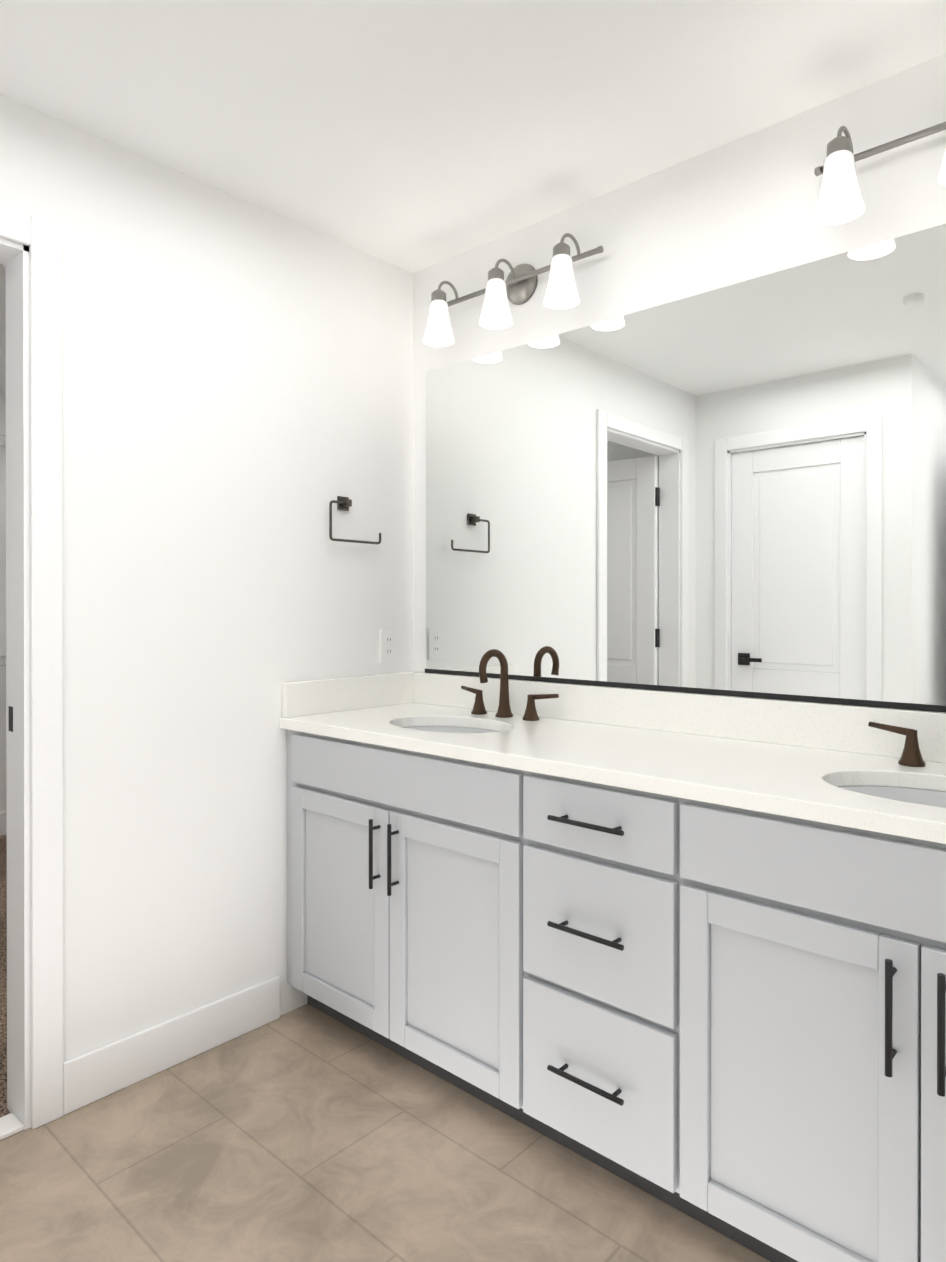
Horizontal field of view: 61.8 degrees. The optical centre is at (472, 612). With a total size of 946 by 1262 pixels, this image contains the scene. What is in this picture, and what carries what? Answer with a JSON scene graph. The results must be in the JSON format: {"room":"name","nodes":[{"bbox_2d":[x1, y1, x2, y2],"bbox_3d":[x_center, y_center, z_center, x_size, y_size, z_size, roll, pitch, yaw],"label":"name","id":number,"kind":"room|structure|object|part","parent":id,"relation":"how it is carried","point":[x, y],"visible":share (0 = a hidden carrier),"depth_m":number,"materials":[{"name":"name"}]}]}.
{"room":"bathroom","nodes":[
{"label":"bathroom","id":0,"kind":"room"},
{"bbox_2d":[0,391,6,811],"bbox_3d":[-2.899,0.007,4.006,0.120,2.410,2.640,0,0,42],"label":"wall","id":1,"kind":"structure","parent":0,"point":[3,798],"depth_m":4.30,"materials":[{"name":"white paint"}]},
{"bbox_2d":[0,653,5,665],"bbox_3d":[-2.739,0.389,3.862,0.310,0.347,2.385,0,0,42],"label":"wire shelf","id":2,"kind":"object","parent":1,"relation":"attached to","point":[3,655],"visible":0.02,"depth_m":4.03,"materials":[{"name":"white metal"}]},
{"bbox_2d":[0,434,5,446],"bbox_3d":[-2.739,-0.736,3.859,0.310,0.347,2.385,0,0,42],"label":"wire shelf","id":3,"kind":"object","parent":1,"relation":"attached to","point":[3,437],"visible":0.04,"depth_m":4.03,"materials":[{"name":"white metal"}]},
{"bbox_2d":[0,811,6,835],"bbox_3d":[-2.849,1.149,3.964,0.016,0.125,2.340,0,0,42],"label":"baseboard","id":4,"kind":"structure","parent":1,"relation":"attached to","point":[3,823],"depth_m":4.28,"materials":[{"name":"white paint"}]},
{"bbox_2d":[0,835,9,1117],"bbox_3d":[-1.905,1.265,3.111,2.800,0.100,2.640,0,0,42],"label":"floor","id":5,"kind":"structure","parent":0,"point":[4,1110],"depth_m":2.64,"materials":[{"name":"carpet"}]},
{"bbox_2d":[0,94,412,1061],"bbox_3d":[-0.924,0.013,2.090,0.120,2.410,1.993,0,0,42],"label":"wall","id":6,"kind":"structure","parent":0,"point":[237,395],"depth_m":2.18,"materials":[{"name":"white paint"}]},
{"bbox_2d":[0,1112,23,1139],"bbox_3d":[-1.323,1.214,1.619,0.075,0.012,0.717,0,0,42],"label":"sill","id":7,"kind":"structure","parent":6,"relation":"attached to","point":[11,1124],"depth_m":1.86,"materials":[{"name":"white stone"}]},
{"bbox_2d":[0,237,30,1129],"bbox_3d":[-1.339,0.177,1.631,0.120,2.085,0.753,0,0,42],"label":"door frame","id":8,"kind":"structure","parent":6,"relation":"attached to","point":[14,258],"depth_m":1.88,"materials":[{"name":"white paint"}]},
{"bbox_3d":[-1.119,0.259,1.915,0.026,0.060,0.002,0,0,42],"label":"closet door jamb strike","id":9,"kind":"part","parent":8,"relation":"part of","materials":[{"name":"metal"}]},
{"bbox_2d":[0,205,63,1128],"bbox_3d":[-1.289,0.145,1.585,0.016,2.149,0.881,0,0,42],"label":"door frame","id":10,"kind":"structure","parent":6,"relation":"attached to","point":[41,238],"depth_m":1.88,"materials":[{"name":"white paint"}]},
{"bbox_2d":[63,976,279,1114],"bbox_3d":[-0.789,1.155,2.145,0.013,0.125,0.616,0,0,42],"label":"baseboard","id":11,"kind":"structure","parent":6,"relation":"attached to","point":[105,1070],"depth_m":2.09,"materials":[{"name":"white paint"}]},
{"bbox_2d":[282,673,414,716],"bbox_3d":[-0.392,0.264,2.571,0.022,0.105,0.525,0,0,42],"label":"backsplash","id":12,"kind":"structure","parent":6,"relation":"attached to","point":[361,692],"depth_m":2.54,"materials":[{"name":"white stone"}]},
{"bbox_2d":[329,496,380,544],"bbox_3d":[-0.387,-0.298,2.567,0.035,0.148,0.213,0,0,42],"label":"towel ring","id":13,"kind":"object","parent":6,"relation":"attached to","point":[344,503],"visible":0.98,"depth_m":2.53,"materials":[{"name":"grey metal"}]},
{"bbox_2d":[380,629,395,662],"bbox_3d":[-0.288,0.116,2.698,0.008,0.114,0.070,0,0,42],"label":"outlet","id":14,"kind":"object","parent":6,"relation":"attached to","point":[387,645],"visible":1,"depth_m":2.69,"materials":[{"name":"white plastic"}]},
{"bbox_2d":[0,1004,770,1261],"bbox_3d":[-0.495,1.272,0.846,2.330,0.100,3.510,0,0,42],"label":"floor","id":15,"kind":"structure","parent":0,"point":[306,1133],"depth_m":1.71,"materials":[{"name":"beige tile"}]},
{"bbox_2d":[279,725,945,1261],"bbox_3d":[0.386,0.785,1.857,2.136,0.868,0.584,0,0,42],"label":"bathroom vanity","id":16,"kind":"object","parent":15,"relation":"on","point":[685,953],"depth_m":1.54,"materials":[{"name":"grey paint"}]},
{"bbox_2d":[279,701,945,832],"bbox_3d":[0.396,0.335,1.866,2.136,0.032,0.555,0,0,42],"label":"countertop","id":17,"kind":"structure","parent":16,"relation":"on","point":[761,772],"depth_m":1.74,"materials":[{"name":"white stone"}]},
{"bbox_2d":[399,717,506,732],"bbox_3d":[-0.065,0.419,2.248,0.434,0.163,0.314,0,0,42],"label":"sink","id":18,"kind":"object","parent":17,"relation":"in","point":[432,722],"depth_m":2.39,"materials":[{"name":"white ceramic"}]},
{"bbox_2d":[455,649,558,720],"bbox_3d":[0.067,0.213,2.364,0.378,0.205,0.138,0,0,42],"label":"faucet","id":19,"kind":"object","parent":17,"relation":"on","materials":[{"name":"brown metal"}]},
{"bbox_2d":[827,773,945,804],"bbox_3d":[0.844,0.422,1.427,0.434,0.163,0.314,0,0,42],"label":"sink","id":20,"kind":"object","parent":17,"relation":"in","point":[861,782],"depth_m":1.57,"materials":[{"name":"white ceramic"}]},
{"bbox_2d":[863,721,930,764],"bbox_3d":[0.965,0.216,1.553,0.378,0.205,0.138,0,0,42],"label":"faucet","id":21,"kind":"object","parent":17,"relation":"on","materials":[{"name":"brown metal"}]},
{"bbox_2d":[0,0,945,391],"bbox_3d":[-2.135,-1.234,-0.261,6.970,0.100,7.940,0,0,42],"label":"ceiling","id":22,"kind":"structure","parent":0,"point":[412,136],"depth_m":1.79,"materials":[{"name":"white paint"}]},
{"bbox_2d":[413,53,945,712],"bbox_3d":[0.623,0.013,2.116,2.380,2.410,0.120,0,0,42],"label":"wall","id":23,"kind":"structure","parent":0,"point":[733,213],"depth_m":2.05,"materials":[{"name":"white paint"}]},
{"bbox_2d":[423,233,603,346],"bbox_3d":[0.093,-0.972,2.391,0.642,0.215,0.176,0,0,42],"label":"sconce","id":24,"kind":"object","parent":23,"relation":"attached to","point":[518,286],"visible":1,"depth_m":2.35,"materials":[{"name":"white glass"}]},
{"bbox_2d":[411,672,945,760],"bbox_3d":[0.575,0.265,2.064,2.136,0.105,0.020,0,0,42],"label":"backsplash","id":25,"kind":"structure","parent":23,"relation":"attached to","point":[817,725],"depth_m":2.00,"materials":[{"name":"white stone"}]},
{"bbox_2d":[425,224,945,711],"bbox_3d":[0.570,-0.307,2.075,1.981,1.039,0.008,0,0,42],"label":"vanity mirror","id":26,"kind":"object","parent":23,"relation":"attached to","point":[737,490],"visible":1,"depth_m":2.02,"materials":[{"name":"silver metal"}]},
{"bbox_2d":[813,121,945,224],"bbox_3d":[0.994,-0.970,1.577,0.642,0.215,0.176,0,0,42],"label":"sconce","id":27,"kind":"object","parent":23,"relation":"attached to","point":[840,200],"visible":1,"depth_m":1.69,"materials":[{"name":"white glass"}]}
]}

